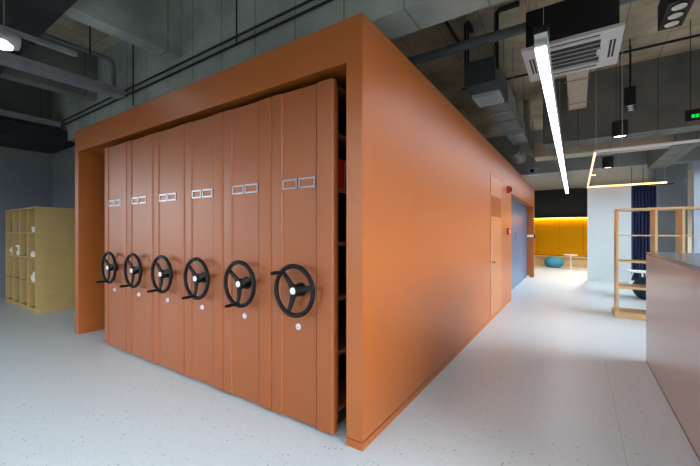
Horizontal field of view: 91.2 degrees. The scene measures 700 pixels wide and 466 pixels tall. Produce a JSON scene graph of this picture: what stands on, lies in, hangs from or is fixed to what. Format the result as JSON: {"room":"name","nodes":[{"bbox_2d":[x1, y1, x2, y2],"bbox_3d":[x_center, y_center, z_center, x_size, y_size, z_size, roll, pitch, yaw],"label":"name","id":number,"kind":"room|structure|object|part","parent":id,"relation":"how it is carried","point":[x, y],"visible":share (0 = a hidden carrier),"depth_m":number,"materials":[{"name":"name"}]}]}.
{"room":"open-plan office","nodes":[
{"label":"open-plan office","id":0,"kind":"room"},
{"bbox_2d":[0,146,52,297],"bbox_3d":[-5.150,-0.900,10.495,0.215,4.500,21.800,0,0,34],"label":"wall","id":1,"kind":"structure","parent":0,"point":[26,179],"depth_m":7.39,"materials":[{"name":"grey paint"}]},
{"bbox_3d":[-8.947,-1.950,4.589,0.015,0.800,7.760,0,0,34],"label":"trim","id":2,"kind":"part","parent":1,"relation":"part of","materials":[{"name":"grey paint"}]},
{"bbox_2d":[52,146,74,207],"bbox_3d":[-4.955,-0.250,6.696,4.340,3.200,0.155,0,0,34],"label":"wall","id":3,"kind":"structure","parent":0,"point":[63,162],"depth_m":7.44,"materials":[{"name":"grey paint"}]},
{"bbox_3d":[-4.993,-1.560,6.638,4.340,0.580,0.015,0,0,34],"label":"trim","id":4,"kind":"part","parent":3,"relation":"part of","materials":[{"name":"grey paint"}]},
{"bbox_2d":[0,265,699,465],"bbox_3d":[0.240,1.399,6.920,12.750,0.101,21.800,0,0,34],"label":"floor","id":5,"kind":"structure","parent":0,"point":[554,378],"depth_m":2.61,"materials":[{"name":"concrete"}]},
{"bbox_2d":[5,207,74,313],"bbox_3d":[-5.779,0.454,6.599,1.793,1.793,0.868,0,0,34],"label":"bookcase","id":6,"kind":"object","parent":5,"relation":"on","point":[52,241],"visible":0.79,"depth_m":6.04,"materials":[{"name":"yellow laminate"}]},
{"bbox_3d":[-6.513,0.466,7.088,0.030,1.768,0.864,0,0,34],"label":"panel","id":7,"kind":"part","parent":6,"relation":"part of","materials":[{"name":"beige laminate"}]},
{"bbox_3d":[-5.776,-0.001,6.604,1.733,0.025,0.858,0,0,34],"label":"shelf","id":8,"kind":"part","parent":6,"relation":"part of","materials":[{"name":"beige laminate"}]},
{"bbox_3d":[-5.776,0.428,6.604,1.733,0.025,0.858,0,0,34],"label":"shelf","id":9,"kind":"part","parent":6,"relation":"part of","materials":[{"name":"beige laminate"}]},
{"bbox_3d":[-5.776,0.858,6.604,1.733,0.025,0.858,0,0,34],"label":"shelf","id":10,"kind":"part","parent":6,"relation":"part of","materials":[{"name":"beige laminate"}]},
{"bbox_3d":[-5.776,1.288,6.604,1.733,0.025,0.858,0,0,34],"label":"shelf","id":11,"kind":"part","parent":6,"relation":"part of","materials":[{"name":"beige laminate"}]},
{"bbox_3d":[-5.779,-0.430,6.599,1.793,0.025,0.868,0,0,34],"label":"panel","id":12,"kind":"part","parent":6,"relation":"part of","materials":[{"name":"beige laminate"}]},
{"bbox_3d":[-5.043,0.466,6.114,0.030,1.768,0.864,0,0,34],"label":"panel","id":13,"kind":"part","parent":6,"relation":"part of","materials":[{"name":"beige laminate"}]},
{"bbox_2d":[96,142,126,350],"bbox_3d":[-1.962,0.167,5.122,0.563,2.365,3.108,0,0,34],"label":"tall cabinet","id":14,"kind":"object","parent":5,"relation":"on","point":[115,254],"visible":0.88,"depth_m":3.96,"materials":[{"name":"orange metal"}]},
{"bbox_2d":[119,134,153,361],"bbox_3d":[-1.487,0.167,4.807,0.563,2.365,3.108,0,0,34],"label":"tall cabinet","id":15,"kind":"object","parent":5,"relation":"on","point":[139,259],"visible":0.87,"depth_m":3.65,"materials":[{"name":"orange metal"}]},
{"bbox_2d":[147,124,184,374],"bbox_3d":[-1.012,0.167,4.492,0.563,2.365,3.108,0,0,34],"label":"tall cabinet","id":16,"kind":"object","parent":5,"relation":"on","point":[168,264],"visible":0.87,"depth_m":3.33,"materials":[{"name":"orange metal"}]},
{"bbox_2d":[181,112,223,389],"bbox_3d":[-0.537,0.167,4.177,0.563,2.365,3.108,0,0,34],"label":"tall cabinet","id":17,"kind":"object","parent":5,"relation":"on","point":[203,276],"visible":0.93,"depth_m":3.01,"materials":[{"name":"orange metal"}]},
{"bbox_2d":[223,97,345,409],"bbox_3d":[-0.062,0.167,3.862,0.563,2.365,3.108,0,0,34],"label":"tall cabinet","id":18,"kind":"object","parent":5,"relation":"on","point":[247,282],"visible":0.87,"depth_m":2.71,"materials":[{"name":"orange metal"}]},
{"bbox_3d":[-0.809,0.153,2.736,0.563,2.338,0.050,0,0,34],"label":"panel","id":19,"kind":"part","parent":18,"relation":"part of","materials":[{"name":"orange metal"}]},
{"bbox_2d":[75,12,533,451],"bbox_3d":[1.011,-0.006,7.583,4.603,2.712,10.144,0,0,34],"label":"enclosure","id":20,"kind":"object","parent":5,"relation":"on","point":[431,258],"visible":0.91,"depth_m":2.89,"materials":[{"name":"orange paint"}]},
{"bbox_3d":[1.020,-1.115,7.654,4.310,0.060,9.774,0,0,34],"label":"ceiling panel","id":21,"kind":"part","parent":20,"relation":"part of","materials":[{"name":"orange paint"}]},
{"bbox_3d":[-1.748,-0.034,3.476,4.544,2.656,0.250,0,0,34],"label":"frame","id":22,"kind":"part","parent":20,"relation":"part of","materials":[{"name":"orange paint"}]},
{"bbox_3d":[2.380,0.182,5.597,0.013,2.224,0.900,0,0,34],"label":"door casing","id":23,"kind":"part","parent":20,"relation":"part of","materials":[{"name":"orange paint"}]},
{"bbox_3d":[2.381,0.193,5.597,0.014,2.195,0.850,0,0,34],"label":"access door","id":24,"kind":"part","parent":20,"relation":"part of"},
{"bbox_2d":[491,195,500,217],"bbox_3d":[2.392,-0.420,5.596,0.006,0.320,0.771,0,0,34],"label":"vent grille","id":25,"kind":"object","parent":20,"relation":"attached to","point":[495,200],"depth_m":5.52,"materials":[{"name":"orange paint"}]},
{"bbox_2d":[507,186,511,192],"bbox_3d":[3.017,-0.820,6.483,0.075,0.140,0.140,0,0,34],"label":"fire alarm","id":26,"kind":"object","parent":20,"relation":"attached to","point":[509,189],"depth_m":6.44,"materials":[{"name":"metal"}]},
{"bbox_3d":[3.650,0.277,7.875,0.029,2.134,2.120,0,0,34],"label":"sliding door","id":27,"kind":"part","parent":20,"relation":"part of","materials":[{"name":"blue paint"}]},
{"bbox_3d":[4.820,0.277,9.640,0.029,2.134,2.104,0,0,34],"label":"sliding door","id":28,"kind":"part","parent":20,"relation":"part of","materials":[{"name":"blue paint"}]},
{"bbox_2d":[270,78,345,433],"bbox_3d":[0.413,0.167,3.547,0.563,2.365,3.108,0,0,34],"label":"tall cabinet","id":29,"kind":"object","parent":5,"relation":"on","point":[309,336],"visible":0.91,"depth_m":2.38,"materials":[{"name":"orange metal"}]},
{"bbox_2d":[338,159,342,187],"bbox_3d":[-0.152,-0.411,2.436,0.223,0.200,0.060,0,0,34],"label":"file box","id":30,"kind":"object","parent":29,"relation":"on","point":[340,162],"visible":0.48,"depth_m":2.37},
{"bbox_3d":[0.476,-0.984,3.642,0.531,0.028,2.820,0,0,34],"label":"shelf","id":31,"kind":"part","parent":29,"relation":"part of","materials":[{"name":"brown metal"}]},
{"bbox_3d":[0.476,-0.664,3.642,0.531,0.028,2.820,0,0,34],"label":"shelf","id":32,"kind":"part","parent":29,"relation":"part of","materials":[{"name":"brown metal"}]},
{"bbox_3d":[0.476,-0.294,3.642,0.531,0.028,2.820,0,0,34],"label":"shelf","id":33,"kind":"part","parent":29,"relation":"part of","materials":[{"name":"brown metal"}]},
{"bbox_3d":[0.476,0.076,3.642,0.531,0.028,2.820,0,0,34],"label":"shelf","id":34,"kind":"part","parent":29,"relation":"part of","materials":[{"name":"brown metal"}]},
{"bbox_3d":[0.476,0.446,3.642,0.531,0.028,2.820,0,0,34],"label":"shelf","id":35,"kind":"part","parent":29,"relation":"part of","materials":[{"name":"brown metal"}]},
{"bbox_3d":[0.476,0.816,3.642,0.531,0.028,2.820,0,0,34],"label":"shelf","id":36,"kind":"part","parent":29,"relation":"part of","materials":[{"name":"brown metal"}]},
{"bbox_3d":[0.476,1.196,3.642,0.531,0.028,2.820,0,0,34],"label":"shelf","id":37,"kind":"part","parent":29,"relation":"part of","materials":[{"name":"brown metal"}]},
{"bbox_2d":[343,161,345,188],"bbox_3d":[-0.108,-0.411,2.503,0.223,0.200,0.060,0,0,34],"label":"file box","id":38,"kind":"object","parent":29,"relation":"on","point":[344,162],"visible":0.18,"depth_m":2.42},
{"bbox_2d":[544,256,563,267],"bbox_3d":[8.035,1.135,13.510,0.680,0.430,0.680,0,0,34],"label":"pouf","id":39,"kind":"object","parent":5,"relation":"on","point":[550,261],"visible":1,"depth_m":13.28,"materials":[{"name":"teal fabric"}]},
{"bbox_2d":[534,217,586,267],"bbox_3d":[8.242,0.350,14.320,5.775,2.000,0.618,0,0,34],"label":"wall","id":40,"kind":"structure","parent":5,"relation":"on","point":[554,235],"depth_m":14.23,"materials":[{"name":"yellow paint"},{"name":"light oak"}]},
{"bbox_3d":[7.714,0.175,15.017,0.817,1.510,0.038,0,0,34],"label":"panel","id":41,"kind":"part","parent":40,"relation":"part of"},
{"bbox_3d":[8.402,0.175,14.562,0.817,1.510,0.038,0,0,34],"label":"panel","id":42,"kind":"part","parent":40,"relation":"part of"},
{"bbox_3d":[8.231,0.975,14.304,5.775,0.050,0.580,0,0,34],"label":"seat","id":43,"kind":"part","parent":40,"relation":"part of","materials":[{"name":"brown wood"}]},
{"bbox_3d":[9.089,0.175,14.105,0.817,1.510,0.038,0,0,34],"label":"panel","id":44,"kind":"part","parent":40,"relation":"part of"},
{"bbox_3d":[9.777,0.175,13.650,0.817,1.510,0.038,0,0,34],"label":"panel","id":45,"kind":"part","parent":40,"relation":"part of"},
{"bbox_2d":[564,254,577,270],"bbox_3d":[8.046,1.070,12.495,0.440,0.560,0.440,0,0,34],"label":"side table","id":46,"kind":"object","parent":5,"relation":"on","point":[570,255],"visible":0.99,"depth_m":12.47,"materials":[{"name":"white paint"}]},
{"bbox_2d":[587,186,630,282],"bbox_3d":[7.251,0.030,9.614,0.990,2.640,0.400,0,0,34],"label":"wall","id":47,"kind":"structure","parent":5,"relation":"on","point":[602,202],"depth_m":9.62,"materials":[{"name":"white paint"}]},
{"bbox_3d":[7.251,-1.280,9.614,0.990,0.020,0.060,0,0,34],"label":"rail","id":48,"kind":"part","parent":47,"relation":"part of","materials":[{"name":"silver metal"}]},
{"bbox_2d":[625,270,645,291],"bbox_3d":[6.491,1.100,7.671,0.540,0.499,0.540,0,0,34],"label":"side table","id":49,"kind":"object","parent":5,"relation":"on","point":[632,271],"visible":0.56,"depth_m":7.73,"materials":[{"name":"white paint"}]},
{"bbox_2d":[633,277,645,299],"bbox_3d":[6.179,1.130,7.002,0.660,0.440,0.660,0,0,34],"label":"pouf","id":50,"kind":"object","parent":5,"relation":"on","point":[641,294],"visible":0.32,"depth_m":6.97,"materials":[{"name":"teal fabric"}]},
{"bbox_2d":[612,206,699,320],"bbox_3d":[4.924,0.480,5.326,1.340,1.740,0.480,0,0,34],"label":"display rack","id":51,"kind":"object","parent":5,"relation":"on","point":[628,313],"visible":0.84,"depth_m":5.42,"materials":[{"name":"brown wood"}]},
{"bbox_2d":[619,283,645,289],"bbox_3d":[4.927,0.873,5.330,1.220,0.035,0.420,0,0,34],"label":"shelf","id":52,"kind":"object","parent":51,"relation":"attached to","point":[621,286],"depth_m":5.48,"materials":[{"name":"brown wood"}]},
{"bbox_2d":[619,259,645,262],"bbox_3d":[4.927,0.458,5.330,1.220,0.025,0.420,0,0,34],"label":"shelf","id":53,"kind":"object","parent":51,"relation":"attached to","point":[620,260],"depth_m":5.45,"materials":[{"name":"brown wood"}]},
{"bbox_2d":[618,206,699,211],"bbox_3d":[4.927,-0.375,5.330,1.220,0.030,0.420,0,0,34],"label":"shelf","id":54,"kind":"object","parent":51,"relation":"attached to","point":[678,209],"depth_m":5.25,"materials":[{"name":"brown wood"}]},
{"bbox_2d":[619,235,699,235],"bbox_3d":[4.927,0.040,5.330,1.220,0.020,0.420,0,0,34],"label":"shelf","id":55,"kind":"object","parent":51,"relation":"attached to","point":[619,235],"depth_m":5.22,"materials":[{"name":"brown wood"}]},
{"bbox_2d":[646,252,699,460],"bbox_3d":[2.670,0.775,2.213,0.801,1.150,2.844,0,0,34],"label":"counter","id":56,"kind":"object","parent":5,"relation":"on","point":[672,279],"depth_m":2.51,"materials":[{"name":"grey laminate"}]},
{"bbox_2d":[646,252,699,271],"bbox_3d":[2.670,0.215,2.213,0.797,0.030,2.840,0,0,34],"label":"countertop","id":57,"kind":"structure","parent":56,"relation":"on","point":[689,260],"depth_m":2.80,"materials":[{"name":"beige stone"}]},
{"bbox_2d":[692,160,699,252],"bbox_3d":[8.829,-0.900,8.736,0.140,4.500,0.160,0,0,34],"label":"window","id":58,"kind":"structure","parent":5,"relation":"on","point":[695,164],"depth_m":8.68,"materials":[{"name":"white glass"}]},
{"bbox_2d":[0,0,699,190],"bbox_3d":[0.240,-2.500,6.920,12.750,1.600,21.800,0,0,34],"label":"ceiling","id":59,"kind":"structure","parent":0,"point":[163,34],"depth_m":5.61,"materials":[{"name":"concrete"}]},
{"bbox_2d":[0,109,60,128],"bbox_3d":[-8.223,-2.610,3.341,0.400,1.080,8.520,0,0,34],"label":"cable tray","id":60,"kind":"object","parent":59,"relation":"hanging from","point":[4,114],"visible":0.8,"depth_m":6.46,"materials":[{"name":"grey metal"}]},
{"bbox_2d":[0,118,74,153],"bbox_3d":[-7.979,-2.455,4.524,1.320,1.390,6.720,0,0,34],"label":"duct","id":61,"kind":"object","parent":59,"relation":"hanging from","point":[13,134],"visible":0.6,"depth_m":6.63,"materials":[{"name":"black metal"}]},
{"bbox_2d":[0,0,77,76],"bbox_3d":[-4.396,-2.692,4.319,6.900,0.915,0.310,0,0,34],"label":"duct","id":62,"kind":"object","parent":59,"relation":"hanging from","point":[31,17],"visible":0.67,"depth_m":3.60,"materials":[{"name":"black metal"}]},
{"bbox_2d":[0,0,77,56],"bbox_3d":[-3.586,-2.494,3.278,0.190,1.312,1.600,0,0,34],"label":"pendant","id":63,"kind":"object","parent":59,"relation":"hanging from","point":[10,39],"visible":1,"depth_m":3.48,"materials":[{"name":"silver metal"}]},
{"bbox_3d":[-3.475,-2.570,3.445,0.010,1.160,0.012,0,0,34],"label":"hanger rod","id":64,"kind":"part","parent":63,"relation":"part of","materials":[{"name":"grey metal"}]},
{"bbox_2d":[0,50,124,98],"bbox_3d":[-5.793,-2.620,2.030,0.320,1.060,8.020,0,0,34],"label":"cable tray","id":65,"kind":"object","parent":59,"relation":"hanging from","point":[7,59],"visible":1,"depth_m":4.67,"materials":[{"name":"grey metal"}]},
{"bbox_2d":[41,33,115,85],"bbox_3d":[-5.278,-2.525,3.205,0.060,0.509,5.509,0,0,34],"label":"conduit","id":66,"kind":"object","parent":59,"relation":"attached to","point":[45,35],"visible":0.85,"depth_m":5.15,"materials":[{"name":"grey metal"}]},
{"bbox_2d":[89,26,90,54],"bbox_3d":[-3.475,-2.765,4.584,0.018,0.770,0.018,0,0,34],"label":"hanging rod","id":67,"kind":"object","parent":59,"relation":"hanging from","point":[89,26],"visible":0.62,"depth_m":4.58,"materials":[{"name":"black metal"}]},
{"bbox_2d":[132,44,133,104],"bbox_3d":[-3.004,-2.460,4.752,0.018,1.380,0.018,0,0,34],"label":"hanging rod","id":68,"kind":"object","parent":59,"relation":"hanging from","point":[132,44],"visible":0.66,"depth_m":4.74,"materials":[{"name":"black metal"}]},
{"bbox_2d":[63,0,313,120],"bbox_3d":[-1.019,-2.230,3.711,11.200,0.025,0.026,0,0,34],"label":"conduit","id":69,"kind":"object","parent":59,"relation":"attached to","point":[306,1],"visible":1,"depth_m":4.12,"materials":[{"name":"black metal"}]},
{"bbox_2d":[64,0,332,124],"bbox_3d":[-1.008,-2.160,3.728,11.200,0.025,0.026,0,0,34],"label":"conduit","id":70,"kind":"object","parent":59,"relation":"attached to","point":[326,1],"visible":1,"depth_m":4.04,"materials":[{"name":"black metal"}]},
{"bbox_2d":[236,0,236,42],"bbox_3d":[-1.266,-2.640,3.827,0.018,1.020,0.018,0,0,34],"label":"hanging rod","id":71,"kind":"object","parent":59,"relation":"hanging from","point":[236,0],"visible":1,"depth_m":3.82,"materials":[{"name":"black metal"}]},
{"bbox_2d":[445,21,459,42],"bbox_3d":[1.121,-2.680,4.585,0.040,0.860,2.320,0,0,34],"label":"conduit","id":72,"kind":"object","parent":59,"relation":"attached to","point":[446,22],"visible":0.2,"depth_m":5.23,"materials":[{"name":"black metal"}]},
{"bbox_2d":[464,1,519,107],"bbox_3d":[2.171,-2.600,5.124,0.735,1.100,0.840,0,0,34],"label":"air conditioning unit","id":73,"kind":"object","parent":59,"relation":"hanging from","point":[484,79],"visible":0.91,"depth_m":4.93,"materials":[{"name":"grey metal"}]},
{"bbox_3d":[1.703,-2.790,5.002,0.010,0.720,0.012,0,0,34],"label":"hanger rod","id":74,"kind":"part","parent":73,"relation":"part of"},
{"bbox_3d":[2.061,-2.280,5.197,0.420,0.340,0.840,0,0,34],"label":"casing","id":75,"kind":"part","parent":73,"relation":"part of","materials":[{"name":"grey metal"}]},
{"bbox_2d":[472,90,503,107],"bbox_3d":[2.149,-2.080,5.330,0.380,0.060,0.440,0,0,34],"label":"grille","id":76,"kind":"object","parent":73,"relation":"attached to","point":[492,97],"depth_m":5.26,"materials":[{"name":"white metal"}]},
{"bbox_3d":[2.020,-2.790,4.792,0.010,0.720,0.012,0,0,34],"label":"hanger rod","id":77,"kind":"part","parent":73,"relation":"part of","materials":[{"name":"black metal"}]},
{"bbox_3d":[2.418,-2.790,5.392,0.010,0.720,0.012,0,0,34],"label":"hanger rod","id":78,"kind":"part","parent":73,"relation":"part of","materials":[{"name":"black metal"}]},
{"bbox_2d":[483,47,529,144],"bbox_3d":[3.192,-2.607,6.822,0.420,1.085,3.000,0,0,34],"label":"duct","id":79,"kind":"object","parent":59,"relation":"hanging from","point":[507,115],"visible":0.84,"depth_m":6.40,"materials":[{"name":"grey metal"}]},
{"bbox_3d":[2.751,-2.615,5.795,0.010,1.070,0.012,0,0,34],"label":"hanger rod","id":80,"kind":"part","parent":79,"relation":"part of","materials":[{"name":"grey metal"}]},
{"bbox_3d":[3.525,-2.615,6.962,0.010,1.070,0.012,0,0,34],"label":"hanger rod","id":81,"kind":"part","parent":79,"relation":"part of","materials":[{"name":"metal"}]},
{"bbox_2d":[505,142,525,163],"bbox_3d":[4.228,-2.493,8.727,0.370,1.315,1.220,0,0,34],"label":"duct","id":82,"kind":"object","parent":59,"relation":"hanging from","point":[516,153],"visible":0.81,"depth_m":8.29,"materials":[{"name":"grey metal"}]},
{"bbox_2d":[407,0,638,64],"bbox_3d":[2.459,-2.862,4.297,6.150,0.575,0.130,0,0,34],"label":"pipe","id":83,"kind":"object","parent":59,"relation":"hanging from","point":[518,29],"visible":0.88,"depth_m":4.75,"materials":[{"name":"grey metal"}]},
{"bbox_2d":[527,121,537,175],"bbox_3d":[5.146,-2.390,9.659,0.240,1.520,0.292,0,0,34],"label":"security camera","id":84,"kind":"object","parent":59,"relation":"hanging from","point":[532,171],"visible":0.98,"depth_m":9.59,"materials":[{"name":"black plastic"}]},
{"bbox_3d":[5.149,-2.490,9.664,0.024,1.320,0.024,0,0,34],"label":"drop rod","id":85,"kind":"part","parent":84,"relation":"part of","materials":[{"name":"grey metal"}]},
{"bbox_2d":[533,0,568,192],"bbox_3d":[4.957,-2.326,7.992,0.110,1.648,12.420,0,0,33],"label":"linear pendant light","id":86,"kind":"object","parent":59,"relation":"hanging from","point":[541,34],"visible":0.88,"depth_m":3.51,"materials":[{"name":"white"}]},
{"bbox_2d":[536,46,567,192],"bbox_3d":[4.958,-1.540,7.997,0.080,0.020,12.370,0,0,33],"label":"diffuser","id":87,"kind":"object","parent":86,"relation":"attached to","point":[541,51],"depth_m":3.99,"materials":[{"name":"white plastic"}]},
{"bbox_2d":[521,0,625,81],"bbox_3d":[2.647,-2.622,4.118,0.950,1.057,0.950,0,0,34],"label":"air conditioner","id":88,"kind":"object","parent":59,"relation":"hanging from","point":[584,34],"visible":0.85,"depth_m":3.82,"materials":[{"name":"white plastic"}]},
{"bbox_2d":[551,39,602,70],"bbox_3d":[2.647,-2.112,4.118,0.600,0.016,0.600,0,0,34],"label":"grille","id":89,"kind":"object","parent":88,"relation":"attached to","point":[590,52],"depth_m":4.10,"materials":[{"name":"white plastic"}]},
{"bbox_2d":[565,69,590,109],"bbox_3d":[3.675,-2.704,5.542,0.320,0.892,1.700,0,0,34],"label":"duct","id":90,"kind":"object","parent":59,"relation":"hanging from","point":[577,82],"visible":0.7,"depth_m":5.43,"materials":[{"name":"beige metal"}]},
{"bbox_2d":[462,34,699,89],"bbox_3d":[4.168,-2.850,5.516,4.650,0.039,0.040,0,0,34],"label":"conduit","id":91,"kind":"object","parent":59,"relation":"attached to","point":[696,35],"visible":0.52,"depth_m":5.22,"materials":[{"name":"black metal"}]},
{"bbox_2d":[602,156,613,168],"bbox_3d":[6.007,-2.330,7.991,0.220,1.640,0.220,0,0,34],"label":"pendant light","id":92,"kind":"object","parent":59,"relation":"hanging from","point":[608,161],"visible":0.96,"depth_m":7.91,"materials":[{"name":"black metal"}]},
{"bbox_2d":[523,99,699,160],"bbox_3d":[5.574,-2.433,7.343,3.325,1.435,0.540,0,0,34],"label":"duct","id":93,"kind":"object","parent":59,"relation":"hanging from","point":[539,152],"visible":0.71,"depth_m":7.42,"materials":[{"name":"grey metal"}]},
{"bbox_2d":[612,55,627,138],"bbox_3d":[4.728,-2.415,6.008,0.230,1.470,0.230,0,0,34],"label":"pendant light","id":94,"kind":"object","parent":59,"relation":"hanging from","point":[616,125],"visible":0.94,"depth_m":5.95,"materials":[{"name":"black metal"}]},
{"bbox_3d":[4.728,-2.550,6.008,0.011,1.200,0.011,0,0,-34],"label":"cord","id":95,"kind":"part","parent":94,"relation":"part of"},
{"bbox_3d":[4.728,-1.821,6.008,0.230,0.282,0.230,0,0,34],"label":"lamp shade","id":96,"kind":"part","parent":94,"relation":"part of","materials":[{"name":"black metal"}]},
{"bbox_2d":[624,39,635,111],"bbox_3d":[4.643,-2.603,5.680,0.144,1.094,0.400,0,0,42],"label":"pendant","id":97,"kind":"object","parent":59,"relation":"hanging from","point":[629,92],"visible":1,"depth_m":5.57,"materials":[{"name":"black plastic"}]},
{"bbox_3d":[4.547,-2.754,5.573,0.017,0.792,0.017,0,0,-26],"label":"cord","id":98,"kind":"part","parent":97,"relation":"part of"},
{"bbox_2d":[587,38,699,187],"bbox_3d":[6.293,-2.217,7.010,2.300,1.866,5.140,0,0,34],"label":"light frame","id":99,"kind":"object","parent":59,"relation":"hanging from","point":[695,140],"visible":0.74,"depth_m":5.32,"materials":[{"name":"white paint"}]},
{"bbox_2d":[629,167,673,280],"bbox_3d":[8.173,-0.255,9.322,0.920,3.150,0.135,0,0,34],"label":"curtain","id":100,"kind":"object","parent":59,"relation":"hanging from","point":[646,196],"visible":0.6,"depth_m":9.44,"materials":[{"name":"blue fabric"}]},
{"bbox_2d":[631,185,656,280],"bbox_3d":[8.040,0.020,9.410,0.560,2.600,0.135,0,0,34],"label":"drape","id":101,"kind":"object","parent":100,"relation":"hanging from","point":[646,196],"depth_m":9.44,"materials":[{"name":"blue fabric"}]},
{"bbox_3d":[8.170,-1.310,9.317,0.920,0.030,0.030,0,0,34],"label":"rail","id":102,"kind":"part","parent":100,"relation":"part of","materials":[{"name":"silver metal"}]},
{"bbox_2d":[658,0,693,30],"bbox_3d":[3.068,-2.593,3.233,0.180,1.114,0.500,0,0,34],"label":"pendant","id":103,"kind":"object","parent":59,"relation":"hanging from","point":[671,13],"visible":1,"depth_m":3.23,"materials":[{"name":"black plastic"}]},
{"bbox_2d":[685,20,699,121],"bbox_3d":[5.193,-2.400,4.953,0.520,1.500,0.028,0,0,34],"label":"exit sign","id":104,"kind":"object","parent":59,"relation":"hanging from","point":[692,114],"visible":1,"depth_m":5.06,"materials":[{"name":"green"}]},
{"bbox_3d":[5.027,-2.485,5.066,0.009,1.330,0.010,0,0,34],"label":"hanger rod","id":105,"kind":"part","parent":104,"relation":"part of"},
{"bbox_3d":[5.194,-1.735,4.955,0.520,0.170,0.024,0,0,34],"label":"panel","id":106,"kind":"part","parent":104,"relation":"part of","materials":[{"name":"black plastic"}]},
{"bbox_2d":[534,184,645,256],"bbox_3d":[6.305,-0.900,16.067,12.750,4.500,0.150,0,0,34],"label":"wall","id":107,"kind":"structure","parent":0,"point":[547,203],"depth_m":14.31,"materials":[{"name":"black paint"}]},
{"bbox_2d":[648,164,687,252],"bbox_3d":[8.749,-0.240,9.467,0.720,3.180,0.550,0,0,34],"label":"wall column","id":108,"kind":"structure","parent":0,"point":[676,194],"depth_m":9.22,"materials":[{"name":"grey paint"}]},
{"bbox_2d":[688,170,691,252],"bbox_3d":[5.636,-0.900,3.342,0.200,4.500,21.800,0,0,34],"label":"wall","id":109,"kind":"structure","parent":0,"point":[690,171],"depth_m":10.01,"materials":[{"name":"white paint"}]}
]}

